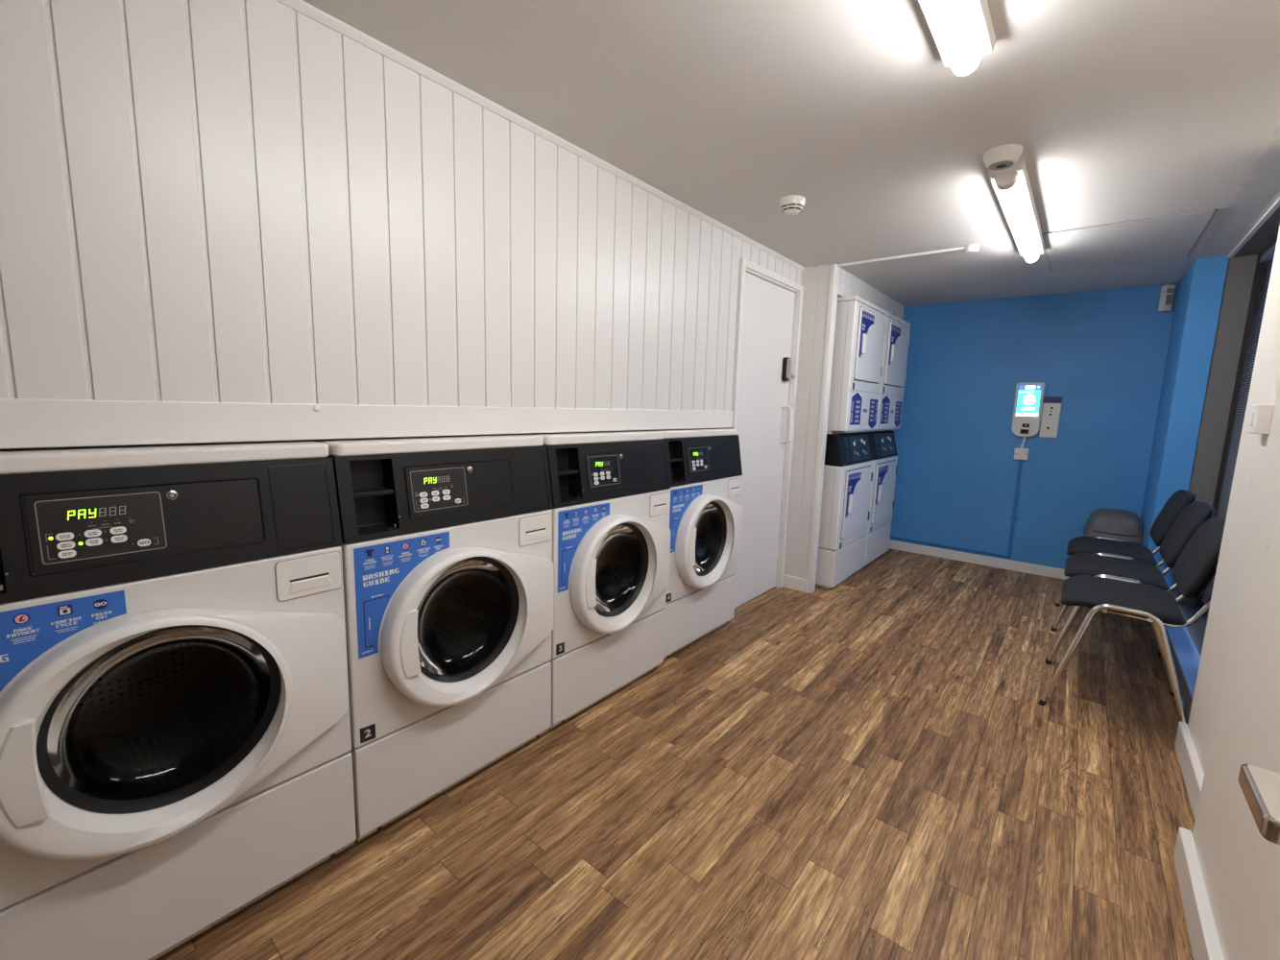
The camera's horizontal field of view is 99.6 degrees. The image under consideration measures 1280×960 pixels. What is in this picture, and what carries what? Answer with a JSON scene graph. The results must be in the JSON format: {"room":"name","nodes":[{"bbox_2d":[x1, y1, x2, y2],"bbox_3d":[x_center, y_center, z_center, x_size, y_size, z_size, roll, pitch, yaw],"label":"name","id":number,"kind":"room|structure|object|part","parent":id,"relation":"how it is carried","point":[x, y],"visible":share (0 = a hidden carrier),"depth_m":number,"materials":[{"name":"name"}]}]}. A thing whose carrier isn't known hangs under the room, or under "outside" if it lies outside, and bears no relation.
{"room":"laundry","nodes":[
{"label":"laundry","id":0,"kind":"room"},
{"bbox_2d":[0,0,801,428],"bbox_3d":[-0.721,-0.142,2.047,0.681,2.120,4.650,8,10,39],"label":"wall","id":1,"kind":"structure","parent":0,"point":[205,201],"depth_m":1.30,"materials":[{"name":"white paint"}]},
{"bbox_2d":[0,398,732,448],"bbox_3d":[-0.715,-0.164,1.509,0.037,0.090,3.834,8,10,39],"label":"trim","id":2,"kind":"structure","parent":1,"relation":"attached to","point":[24,422],"depth_m":1.30,"materials":[{"name":"white wood"}]},
{"bbox_2d":[275,0,804,270],"bbox_3d":[-0.423,-1.143,1.685,0.020,0.020,4.650,8,10,39],"label":"trim","id":3,"kind":"structure","parent":1,"relation":"attached to","point":[307,10],"depth_m":1.63,"materials":[{"name":"white wood"}]},
{"bbox_2d":[734,271,795,608],"bbox_3d":[0.747,-0.200,3.312,0.104,1.956,0.720,8,10,39],"label":"door","id":4,"kind":"structure","parent":1,"relation":"in","point":[765,374],"depth_m":3.33,"materials":[{"name":"white paint"}]},
{"bbox_3d":[0.951,-0.359,3.506,0.065,0.242,0.040,8,10,39],"label":"handle","id":5,"kind":"part","parent":4,"relation":"part of","materials":[{"name":"white plastic"}]},
{"bbox_2d":[729,258,803,587],"bbox_3d":[0.741,-0.222,3.325,0.075,2.006,0.804,8,10,39],"label":"trim","id":6,"kind":"structure","parent":1,"relation":"attached to","point":[745,265],"depth_m":3.48,"materials":[{"name":"white wood"}]},
{"bbox_2d":[155,548,1195,959],"bbox_3d":[0.656,0.997,2.136,3.050,0.080,6.528,8,10,39],"label":"floor","id":7,"kind":"structure","parent":0,"point":[871,765],"depth_m":1.65,"materials":[{"name":"brown wood"}]},
{"bbox_2d":[0,439,356,959],"bbox_3d":[-1.195,0.450,1.307,0.724,1.087,0.684,8,10,39],"label":"washing machine","id":8,"kind":"object","parent":7,"relation":"on","point":[176,738],"visible":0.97,"depth_m":1.12,"materials":[{"name":"white metal"}]},
{"bbox_3d":[-1.071,0.502,0.928,0.048,0.180,0.065,8,10,39],"label":"door handle","id":9,"kind":"part","parent":8,"relation":"part of","materials":[{"name":"white plastic"}]},
{"bbox_2d":[87,517,134,529],"bbox_3d":[-1.004,0.082,1.028,0.002,0.013,0.064,8,10,39],"label":"print","id":10,"kind":"object","parent":8,"relation":"attached to","point":[92,522],"depth_m":1.03,"materials":[{"name":"grey"}]},
{"bbox_3d":[-0.963,0.081,1.081,0.024,0.134,0.344,8,10,39],"label":"instrument plate","id":11,"kind":"part","parent":8,"relation":"part of","materials":[{"name":"black plastic"}]},
{"bbox_3d":[-1.005,0.478,1.152,0.078,0.355,0.355,8,10,39],"label":"door glass","id":12,"kind":"part","parent":8,"relation":"part of","materials":[{"name":"black glass"}]},
{"bbox_3d":[-1.216,-0.076,1.264,0.619,0.034,0.682,8,10,39],"label":"lid","id":13,"kind":"part","parent":8,"relation":"part of","materials":[{"name":"white plastic"}]},
{"bbox_3d":[-0.921,0.490,1.127,0.056,0.468,0.595,8,10,39],"label":"door","id":14,"kind":"part","parent":8,"relation":"part of","materials":[{"name":"white plastic"}]},
{"bbox_3d":[-0.988,0.883,1.187,0.030,0.275,0.682,8,10,39],"label":"kick panel","id":15,"kind":"part","parent":8,"relation":"part of","materials":[{"name":"white metal"}]},
{"bbox_3d":[-0.799,0.061,1.280,0.034,0.194,0.123,8,10,39],"label":"blank panel","id":16,"kind":"part","parent":8,"relation":"part of","materials":[{"name":"black plastic"}]},
{"bbox_3d":[-0.786,0.248,1.292,0.003,0.028,0.095,8,10,39],"label":"finger pull","id":17,"kind":"part","parent":8,"relation":"part of","materials":[{"name":"white plastic"}]},
{"bbox_2d":[304,434,553,841],"bbox_3d":[-0.757,0.389,1.837,0.724,1.087,0.684,8,10,39],"label":"washing machine","id":18,"kind":"object","parent":7,"relation":"on","point":[446,541],"visible":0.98,"depth_m":1.59,"materials":[{"name":"white metal"}]},
{"bbox_3d":[-0.728,0.678,1.446,0.001,0.044,0.040,8,10,39],"label":"number plate","id":19,"kind":"part","parent":18,"relation":"part of","materials":[{"name":"black plastic"}]},
{"bbox_2d":[353,486,393,498],"bbox_3d":[-0.715,0.033,1.431,0.054,0.014,0.104,8,10,39],"label":"shelf","id":20,"kind":"object","parent":18,"relation":"attached to","point":[358,492],"depth_m":1.43,"materials":[{"name":"black plastic"}]},
{"bbox_3d":[-0.634,0.440,1.458,0.048,0.180,0.065,8,10,39],"label":"door handle","id":21,"kind":"part","parent":18,"relation":"part of","materials":[{"name":"white plastic"}]},
{"bbox_3d":[-0.779,-0.138,1.794,0.619,0.034,0.682,8,10,39],"label":"lid","id":22,"kind":"part","parent":18,"relation":"part of","materials":[{"name":"white plastic"}]},
{"bbox_3d":[-0.550,0.822,1.717,0.030,0.275,0.682,8,10,39],"label":"kick panel","id":23,"kind":"part","parent":18,"relation":"part of","materials":[{"name":"white metal"}]},
{"bbox_3d":[-0.525,0.020,1.611,0.024,0.134,0.344,8,10,39],"label":"instrument plate","id":24,"kind":"part","parent":18,"relation":"part of","materials":[{"name":"black plastic"}]},
{"bbox_3d":[-0.568,0.417,1.682,0.078,0.355,0.355,8,10,39],"label":"door glass","id":25,"kind":"part","parent":18,"relation":"part of","materials":[{"name":"black glass"}]},
{"bbox_3d":[-0.484,0.429,1.658,0.056,0.468,0.595,8,10,39],"label":"door","id":26,"kind":"part","parent":18,"relation":"part of","materials":[{"name":"white plastic"}]},
{"bbox_3d":[-0.361,0.000,1.810,0.034,0.194,0.123,8,10,39],"label":"blank panel","id":27,"kind":"part","parent":18,"relation":"part of","materials":[{"name":"black plastic"}]},
{"bbox_3d":[-0.349,0.187,1.822,0.003,0.028,0.095,8,10,39],"label":"finger pull","id":28,"kind":"part","parent":18,"relation":"part of","materials":[{"name":"white plastic"}]},
{"bbox_2d":[523,430,670,728],"bbox_3d":[-0.320,0.327,2.368,0.724,1.087,0.684,8,10,39],"label":"washing machine","id":29,"kind":"object","parent":7,"relation":"on","point":[611,531],"visible":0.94,"depth_m":2.14,"materials":[{"name":"white metal"}]},
{"bbox_3d":[-0.291,0.617,1.976,0.001,0.044,0.040,8,10,39],"label":"number plate","id":30,"kind":"part","parent":29,"relation":"part of","materials":[{"name":"black plastic"}]},
{"bbox_2d":[557,468,579,475],"bbox_3d":[-0.278,-0.029,1.961,0.054,0.014,0.104,8,10,39],"label":"shelf","id":31,"kind":"object","parent":29,"relation":"attached to","point":[561,471],"depth_m":1.96,"materials":[{"name":"black plastic"}]},
{"bbox_3d":[-0.197,0.378,1.988,0.048,0.180,0.065,8,10,39],"label":"door handle","id":32,"kind":"part","parent":29,"relation":"part of","materials":[{"name":"white plastic"}]},
{"bbox_3d":[-0.342,-0.199,2.324,0.619,0.034,0.682,8,10,39],"label":"lid","id":33,"kind":"part","parent":29,"relation":"part of","materials":[{"name":"white plastic"}]},
{"bbox_3d":[-0.113,0.760,2.247,0.030,0.275,0.682,8,10,39],"label":"kick panel","id":34,"kind":"part","parent":29,"relation":"part of","materials":[{"name":"white metal"}]},
{"bbox_3d":[-0.088,-0.042,2.141,0.024,0.134,0.344,8,10,39],"label":"instrument plate","id":35,"kind":"part","parent":29,"relation":"part of","materials":[{"name":"black plastic"}]},
{"bbox_3d":[-0.131,0.355,2.212,0.078,0.355,0.355,8,10,39],"label":"door glass","id":36,"kind":"part","parent":29,"relation":"part of","materials":[{"name":"black glass"}]},
{"bbox_3d":[-0.047,0.367,2.188,0.056,0.468,0.595,8,10,39],"label":"door","id":37,"kind":"part","parent":29,"relation":"part of","materials":[{"name":"white plastic"}]},
{"bbox_3d":[0.076,-0.062,2.340,0.034,0.194,0.123,8,10,39],"label":"blank panel","id":38,"kind":"part","parent":29,"relation":"part of","materials":[{"name":"black plastic"}]},
{"bbox_3d":[0.089,0.125,2.352,0.003,0.028,0.095,8,10,39],"label":"finger pull","id":39,"kind":"part","parent":29,"relation":"part of","materials":[{"name":"white plastic"}]},
{"bbox_2d":[643,428,742,658],"bbox_3d":[0.104,0.262,2.921,0.724,1.087,0.684,8,10,39],"label":"washing machine","id":40,"kind":"object","parent":7,"relation":"on","point":[705,470],"visible":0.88,"depth_m":2.72,"materials":[{"name":"white metal"}]},
{"bbox_3d":[0.133,0.551,2.530,0.001,0.044,0.040,8,10,39],"label":"number plate","id":41,"kind":"part","parent":40,"relation":"part of","materials":[{"name":"black"}]},
{"bbox_2d":[669,457,682,461],"bbox_3d":[0.146,-0.095,2.514,0.054,0.014,0.104,8,10,39],"label":"shelf","id":42,"kind":"object","parent":40,"relation":"attached to","point":[671,459],"depth_m":2.52,"materials":[{"name":"black plastic"}]},
{"bbox_3d":[0.083,-0.265,2.877,0.619,0.034,0.682,8,10,39],"label":"lid","id":43,"kind":"part","parent":40,"relation":"part of","materials":[{"name":"white plastic"}]},
{"bbox_3d":[0.228,0.313,2.542,0.048,0.180,0.065,8,10,39],"label":"door handle","id":44,"kind":"part","parent":40,"relation":"part of","materials":[{"name":"white plastic"}]},
{"bbox_3d":[0.311,0.694,2.800,0.030,0.275,0.682,8,10,39],"label":"kick panel","id":45,"kind":"part","parent":40,"relation":"part of","materials":[{"name":"white metal"}]},
{"bbox_3d":[0.337,-0.108,2.694,0.024,0.134,0.344,8,10,39],"label":"instrument plate","id":46,"kind":"part","parent":40,"relation":"part of","materials":[{"name":"black plastic"}]},
{"bbox_3d":[0.294,0.290,2.765,0.078,0.355,0.355,8,10,39],"label":"door glass","id":47,"kind":"part","parent":40,"relation":"part of","materials":[{"name":"black glass"}]},
{"bbox_3d":[0.378,0.301,2.741,0.056,0.468,0.595,8,10,39],"label":"door","id":48,"kind":"part","parent":40,"relation":"part of","materials":[{"name":"white plastic"}]},
{"bbox_3d":[0.513,0.060,2.905,0.003,0.028,0.095,8,10,39],"label":"finger pull","id":49,"kind":"part","parent":40,"relation":"part of","materials":[{"name":"white plastic"}]},
{"bbox_2d":[815,294,887,589],"bbox_3d":[1.252,-0.278,4.047,0.843,1.946,0.681,8,10,39],"label":"dryer","id":50,"kind":"object","parent":7,"relation":"on","point":[860,327],"visible":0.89,"depth_m":3.66,"materials":[{"name":"white metal"}]},
{"bbox_3d":[1.224,0.547,4.167,0.790,0.279,0.678,8,10,39],"label":"panel","id":51,"kind":"part","parent":50,"relation":"part of","materials":[{"name":"white metal"}]},
{"bbox_3d":[1.408,-0.208,3.673,0.043,0.170,0.080,8,10,39],"label":"blank panel","id":52,"kind":"part","parent":50,"relation":"part of","materials":[{"name":"black plastic"}]},
{"bbox_3d":[1.438,0.166,3.695,0.019,0.130,0.042,8,10,39],"label":"door handle","id":53,"kind":"part","parent":50,"relation":"part of","materials":[{"name":"white plastic"}]},
{"bbox_3d":[1.550,0.151,3.856,0.012,0.464,0.537,8,10,39],"label":"door","id":54,"kind":"part","parent":50,"relation":"part of","materials":[{"name":"white metal"}]},
{"bbox_3d":[1.468,-0.894,3.546,0.019,0.130,0.042,8,10,39],"label":"door handle","id":55,"kind":"part","parent":50,"relation":"part of","materials":[{"name":"white plastic"}]},
{"bbox_3d":[1.581,-0.911,3.707,0.012,0.460,0.537,8,10,39],"label":"door","id":56,"kind":"part","parent":50,"relation":"part of","materials":[{"name":"white metal"}]},
{"bbox_2d":[864,312,910,566],"bbox_3d":[1.687,-0.339,4.574,0.843,1.946,0.681,8,10,39],"label":"dryer","id":57,"kind":"object","parent":7,"relation":"on","point":[897,338],"visible":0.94,"depth_m":4.28,"materials":[{"name":"white metal"}]},
{"bbox_3d":[1.843,-0.269,4.200,0.043,0.170,0.080,8,10,39],"label":"blank panel","id":58,"kind":"part","parent":57,"relation":"part of","materials":[{"name":"black plastic"}]},
{"bbox_3d":[1.658,0.485,4.694,0.790,0.279,0.678,8,10,39],"label":"panel","id":59,"kind":"part","parent":57,"relation":"part of","materials":[{"name":"white metal"}]},
{"bbox_3d":[1.872,0.105,4.222,0.019,0.130,0.042,8,10,39],"label":"door handle","id":60,"kind":"part","parent":57,"relation":"part of","materials":[{"name":"white plastic"}]},
{"bbox_3d":[1.985,0.089,4.383,0.012,0.464,0.537,8,10,39],"label":"door","id":61,"kind":"part","parent":57,"relation":"part of","materials":[{"name":"white metal"}]},
{"bbox_3d":[1.903,-0.956,4.073,0.019,0.130,0.042,8,10,39],"label":"door handle","id":62,"kind":"part","parent":57,"relation":"part of","materials":[{"name":"white plastic"}]},
{"bbox_3d":[2.016,-0.973,4.234,0.012,0.460,0.537,8,10,39],"label":"door","id":63,"kind":"part","parent":57,"relation":"part of","materials":[{"name":"white metal"}]},
{"bbox_2d":[1083,508,1143,544],"bbox_3d":[3.248,0.503,3.735,0.318,0.602,0.294,8,10,39],"label":"chair","id":64,"kind":"object","parent":7,"relation":"on","point":[1112,523],"visible":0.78,"depth_m":3.62,"materials":[{"name":"black plastic"}]},
{"bbox_2d":[1050,489,1197,652],"bbox_3d":[2.758,0.458,3.117,0.512,0.841,0.526,8,10,39],"label":"chair","id":65,"kind":"object","parent":7,"relation":"on","point":[1180,498],"visible":0.63,"depth_m":3.02,"materials":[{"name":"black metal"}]},
{"bbox_3d":[2.898,0.599,3.345,0.467,0.483,0.021,8,10,39],"label":"frame","id":66,"kind":"part","parent":65,"relation":"part of","materials":[{"name":"silver metal"}]},
{"bbox_3d":[2.579,0.643,2.959,0.467,0.483,0.021,8,10,39],"label":"frame","id":67,"kind":"part","parent":65,"relation":"part of","materials":[{"name":"silver metal"}]},
{"bbox_3d":[2.727,0.411,3.137,0.380,0.065,0.464,8,10,39],"label":"seat","id":68,"kind":"part","parent":65,"relation":"part of","materials":[{"name":"black fabric"}]},
{"bbox_3d":[2.909,0.206,2.963,0.113,0.290,0.450,8,10,39],"label":"backrest","id":69,"kind":"part","parent":65,"relation":"part of","materials":[{"name":"black fabric"}]},
{"bbox_2d":[1045,501,1216,690],"bbox_3d":[2.420,0.506,2.708,0.512,0.841,0.526,8,10,39],"label":"chair","id":70,"kind":"object","parent":7,"relation":"on","point":[1195,514],"visible":0.72,"depth_m":2.62,"materials":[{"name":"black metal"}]},
{"bbox_3d":[2.560,0.646,2.936,0.467,0.483,0.021,8,10,39],"label":"frame","id":71,"kind":"part","parent":70,"relation":"part of","materials":[{"name":"silver metal"}]},
{"bbox_3d":[2.241,0.691,2.549,0.467,0.483,0.021,8,10,39],"label":"frame","id":72,"kind":"part","parent":70,"relation":"part of","materials":[{"name":"silver metal"}]},
{"bbox_3d":[2.389,0.459,2.728,0.380,0.065,0.464,8,10,39],"label":"seat","id":73,"kind":"part","parent":70,"relation":"part of","materials":[{"name":"black fabric"}]},
{"bbox_3d":[2.571,0.253,2.554,0.113,0.290,0.450,8,10,39],"label":"backrest","id":74,"kind":"part","parent":70,"relation":"part of","materials":[{"name":"black fabric"}]},
{"bbox_2d":[1038,516,1226,724],"bbox_3d":[2.082,0.553,2.298,0.512,0.841,0.526,8,10,39],"label":"chair","id":75,"kind":"object","parent":7,"relation":"on","point":[1195,568],"visible":0.88,"depth_m":2.19,"materials":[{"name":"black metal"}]},
{"bbox_3d":[2.223,0.694,2.526,0.467,0.483,0.021,8,10,39],"label":"frame","id":76,"kind":"part","parent":75,"relation":"part of","materials":[{"name":"silver metal"}]},
{"bbox_3d":[1.904,0.739,2.140,0.467,0.483,0.021,8,10,39],"label":"frame","id":77,"kind":"part","parent":75,"relation":"part of","materials":[{"name":"silver metal"}]},
{"bbox_3d":[2.051,0.506,2.318,0.380,0.065,0.464,8,10,39],"label":"seat","id":78,"kind":"part","parent":75,"relation":"part of","materials":[{"name":"black fabric"}]},
{"bbox_3d":[2.233,0.301,2.144,0.113,0.290,0.450,8,10,39],"label":"backrest","id":79,"kind":"part","parent":75,"relation":"part of","materials":[{"name":"black fabric"}]},
{"bbox_2d":[302,0,1279,306],"bbox_3d":[0.720,-1.181,1.830,3.050,0.080,6.528,8,10,39],"label":"ceiling","id":80,"kind":"structure","parent":0,"point":[1119,110],"depth_m":1.61,"materials":[{"name":"paint"}]},
{"bbox_2d":[779,194,805,216],"bbox_3d":[0.660,-1.185,2.348,0.110,0.060,0.110,8,10,39],"label":"smoke detector","id":81,"kind":"object","parent":80,"relation":"attached to","point":[793,205],"visible":1,"depth_m":2.31,"materials":[{"name":"white plastic"}]},
{"bbox_2d":[780,203,803,211],"bbox_3d":[0.660,-1.175,2.350,0.095,0.016,0.095,8,10,39],"label":"vent","id":82,"kind":"object","parent":81,"relation":"attached to","point":[784,206],"depth_m":2.32,"materials":[{"name":"white plastic"}]},
{"bbox_2d":[837,243,979,266],"bbox_3d":[1.519,-1.283,3.132,0.766,0.034,0.066,8,10,39],"label":"conduit","id":83,"kind":"object","parent":80,"relation":"attached to","point":[974,248],"visible":0.99,"depth_m":3.06,"materials":[{"name":"white plastic"}]},
{"bbox_2d":[917,0,995,75],"bbox_3d":[0.415,-0.974,0.854,0.108,0.076,1.245,8,10,39],"label":"tube light","id":84,"kind":"object","parent":80,"relation":"attached to","point":[962,31],"visible":1,"depth_m":1.20,"materials":[{"name":"white plastic"}]},
{"bbox_2d":[983,144,1023,170],"bbox_3d":[1.248,-1.106,1.864,0.116,0.048,0.116,8,10,39],"label":"ceiling sensor","id":85,"kind":"object","parent":80,"relation":"attached to","point":[1002,156],"visible":1,"depth_m":1.83,"materials":[{"name":"white plastic"}]},
{"bbox_2d":[989,159,1045,262],"bbox_3d":[1.723,-1.158,2.440,0.108,0.076,1.288,8,10,39],"label":"tube light","id":86,"kind":"object","parent":80,"relation":"attached to","point":[1012,186],"visible":0.96,"depth_m":2.22,"materials":[{"name":"white plastic"}]},
{"bbox_2d":[998,178,1038,262],"bbox_3d":[1.734,-1.144,2.456,0.058,0.042,1.215,8,10,39],"label":"diffuser","id":87,"kind":"object","parent":86,"relation":"attached to","point":[1014,200],"depth_m":2.33,"materials":[{"name":"white plastic"}]},
{"bbox_2d":[1041,208,1217,271],"bbox_3d":[2.503,-1.225,2.828,0.604,0.008,0.880,8,10,39],"label":"access panel","id":88,"kind":"object","parent":80,"relation":"attached to","point":[1170,236],"visible":0.98,"depth_m":2.75,"materials":[{"name":"grey paint"}]},
{"bbox_2d":[784,264,904,579],"bbox_3d":[1.377,-0.411,4.399,0.845,2.120,1.685,8,10,39],"label":"wall","id":89,"kind":"structure","parent":0,"point":[815,279],"depth_m":3.55,"materials":[{"name":"white paint"}]},
{"bbox_2d":[782,574,808,593],"bbox_3d":[1.050,0.705,3.692,0.199,0.088,0.018,8,10,39],"label":"baseboard","id":90,"kind":"structure","parent":89,"relation":"attached to","point":[788,582],"depth_m":3.68,"materials":[{"name":"white wood"}]},
{"bbox_2d":[807,264,839,593],"bbox_3d":[1.186,-0.292,3.514,0.031,2.118,0.076,8,10,39],"label":"trim","id":91,"kind":"structure","parent":89,"relation":"attached to","point":[834,270],"depth_m":3.48,"materials":[{"name":"white wood"}]},
{"bbox_2d":[890,283,1178,569],"bbox_3d":[2.725,-0.380,4.452,3.050,2.120,0.100,8,10,39],"label":"wall","id":92,"kind":"structure","parent":0,"point":[1104,352],"depth_m":4.17,"materials":[{"name":"blue paint"}]},
{"bbox_2d":[890,459,1022,557],"bbox_3d":[2.599,0.180,4.546,0.971,0.790,0.016,8,10,39],"label":"conduit","id":93,"kind":"object","parent":92,"relation":"attached to","point":[1013,518],"visible":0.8,"depth_m":4.30,"materials":[{"name":"blue paint"}]},
{"bbox_2d":[889,539,1069,579],"bbox_3d":[2.854,0.664,4.392,1.685,0.078,0.016,8,10,39],"label":"baseboard","id":94,"kind":"structure","parent":92,"relation":"attached to","point":[1043,570],"depth_m":4.43,"materials":[{"name":"white wood"}]},
{"bbox_2d":[1014,447,1029,459],"bbox_3d":[2.959,-0.202,4.194,0.089,0.090,0.032,8,10,39],"label":"junction box","id":95,"kind":"object","parent":92,"relation":"attached to","point":[1019,453],"visible":1,"depth_m":4.18,"materials":[{"name":"white plastic"}]},
{"bbox_3d":[2.950,-0.201,4.183,0.049,0.050,0.003,8,10,39],"label":"plate","id":96,"kind":"part","parent":95,"relation":"part of","materials":[{"name":"white plastic"}]},
{"bbox_2d":[1019,436,1026,448],"bbox_3d":[2.963,-0.292,4.178,0.029,0.097,0.022,8,10,39],"label":"power cable","id":97,"kind":"object","parent":95,"relation":"attached to","point":[1024,440],"visible":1,"depth_m":4.17,"materials":[{"name":"white plastic"}]},
{"bbox_2d":[1011,383,1045,436],"bbox_3d":[2.970,-0.538,4.141,0.177,0.410,0.040,8,10,39],"label":"payment terminal","id":98,"kind":"object","parent":92,"relation":"attached to","point":[1028,397],"visible":1,"depth_m":4.13,"materials":[{"name":"white plastic"}]},
{"bbox_3d":[2.962,-0.604,4.119,0.147,0.242,0.002,8,10,39],"label":"screen frame","id":99,"kind":"part","parent":98,"relation":"part of","materials":[{"name":"teal glass"}]},
{"bbox_2d":[1038,396,1062,437],"bbox_3d":[3.089,-0.473,4.067,0.108,0.305,0.014,8,10,39],"label":"wall plate","id":100,"kind":"object","parent":92,"relation":"attached to","point":[1051,406],"visible":1,"depth_m":4.06,"materials":[{"name":"white plastic"}]},
{"bbox_2d":[1158,284,1175,312],"bbox_3d":[3.516,-1.213,3.606,0.056,0.170,0.049,3,8,10],"label":"detector","id":101,"kind":"object","parent":92,"relation":"attached to","point":[1167,295],"visible":1,"depth_m":3.59,"materials":[{"name":"white plastic"}]},
{"bbox_2d":[1166,288,1174,292],"bbox_3d":[3.514,-1.255,3.580,0.040,0.030,0.005,3,8,10],"label":"vent","id":102,"kind":"object","parent":101,"relation":"attached to","point":[1170,290],"depth_m":3.58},
{"bbox_2d":[1136,252,1264,621],"bbox_3d":[3.478,-0.199,3.320,0.430,2.120,0.718,8,10,39],"label":"wall","id":103,"kind":"structure","parent":0,"point":[1200,290],"depth_m":3.12,"materials":[{"name":"blue paint"}]},
{"bbox_2d":[1164,627,1192,723],"bbox_3d":[2.612,0.870,2.616,0.065,0.150,1.653,8,10,39],"label":"trim","id":104,"kind":"structure","parent":103,"relation":"attached to","point":[1186,696],"depth_m":2.31,"materials":[{"name":"grey paint"}]},
{"bbox_2d":[1164,626,1200,699],"bbox_3d":[2.615,0.788,2.604,0.083,0.015,1.653,8,10,39],"label":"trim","id":105,"kind":"structure","parent":103,"relation":"attached to","point":[1188,657],"depth_m":2.48,"materials":[{"name":"blue paint"}]},
{"bbox_2d":[1187,225,1279,772],"bbox_3d":[1.983,0.017,1.473,0.387,2.120,0.747,8,10,39],"label":"wall pier","id":106,"kind":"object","parent":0,"point":[1266,374],"visible":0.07,"depth_m":1.76,"materials":[{"name":"white paint"}]},
{"bbox_2d":[1170,197,1279,655],"bbox_3d":[2.738,-0.142,2.406,0.190,2.020,1.686,8,10,39],"label":"window","id":107,"kind":"structure","parent":106,"relation":"attached to","point":[1243,275],"depth_m":2.98,"materials":[{"name":"grey paint"}]},
{"bbox_3d":[2.782,-0.136,2.371,0.077,2.020,1.686,8,10,39],"label":"frame","id":108,"kind":"part","parent":107,"relation":"part of","materials":[{"name":"black"}]},
{"bbox_2d":[1201,242,1276,603],"bbox_3d":[2.766,-0.175,2.372,0.026,1.895,1.615,8,10,39],"label":"window blind","id":109,"kind":"object","parent":107,"relation":"attached to","point":[1268,254],"visible":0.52,"depth_m":2.89,"materials":[{"name":"grey"}]},
{"bbox_2d":[1247,404,1274,434],"bbox_3d":[1.857,-0.182,1.621,0.035,0.086,0.090,8,10,39],"label":"light switch","id":110,"kind":"object","parent":106,"relation":"attached to","point":[1261,415],"visible":0.98,"depth_m":1.59,"materials":[{"name":"white plastic"}]},
{"bbox_2d":[1192,377,1279,959],"bbox_3d":[0.703,0.190,-0.025,0.455,2.120,3.212,8,10,39],"label":"door","id":111,"kind":"structure","parent":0,"point":[1240,867],"depth_m":1.20,"materials":[{"name":"white wood"}]},
{"bbox_2d":[1174,721,1204,820],"bbox_3d":[1.800,0.994,1.747,0.024,0.100,0.762,8,10,39],"label":"baseboard","id":112,"kind":"structure","parent":111,"relation":"attached to","point":[1193,773],"depth_m":1.83,"materials":[{"name":"white wood"}]},
{"bbox_2d":[1173,826,1224,959],"bbox_3d":[1.144,1.071,1.059,0.026,0.100,1.178,8,10,39],"label":"baseboard","id":113,"kind":"structure","parent":111,"relation":"attached to","point":[1204,940],"depth_m":1.30,"materials":[{"name":"white wood"}]},
{"bbox_2d":[1238,763,1279,959],"bbox_3d":[0.427,0.204,0.229,0.100,1.994,0.790,8,10,39],"label":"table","id":114,"kind":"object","parent":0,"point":[1260,786],"depth_m":0.50,"materials":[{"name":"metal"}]},
{"bbox_3d":[0.600,0.303,0.493,0.060,0.022,0.104,8,10,39],"label":"handle","id":115,"kind":"part","parent":114,"relation":"part of","materials":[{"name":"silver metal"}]}
]}

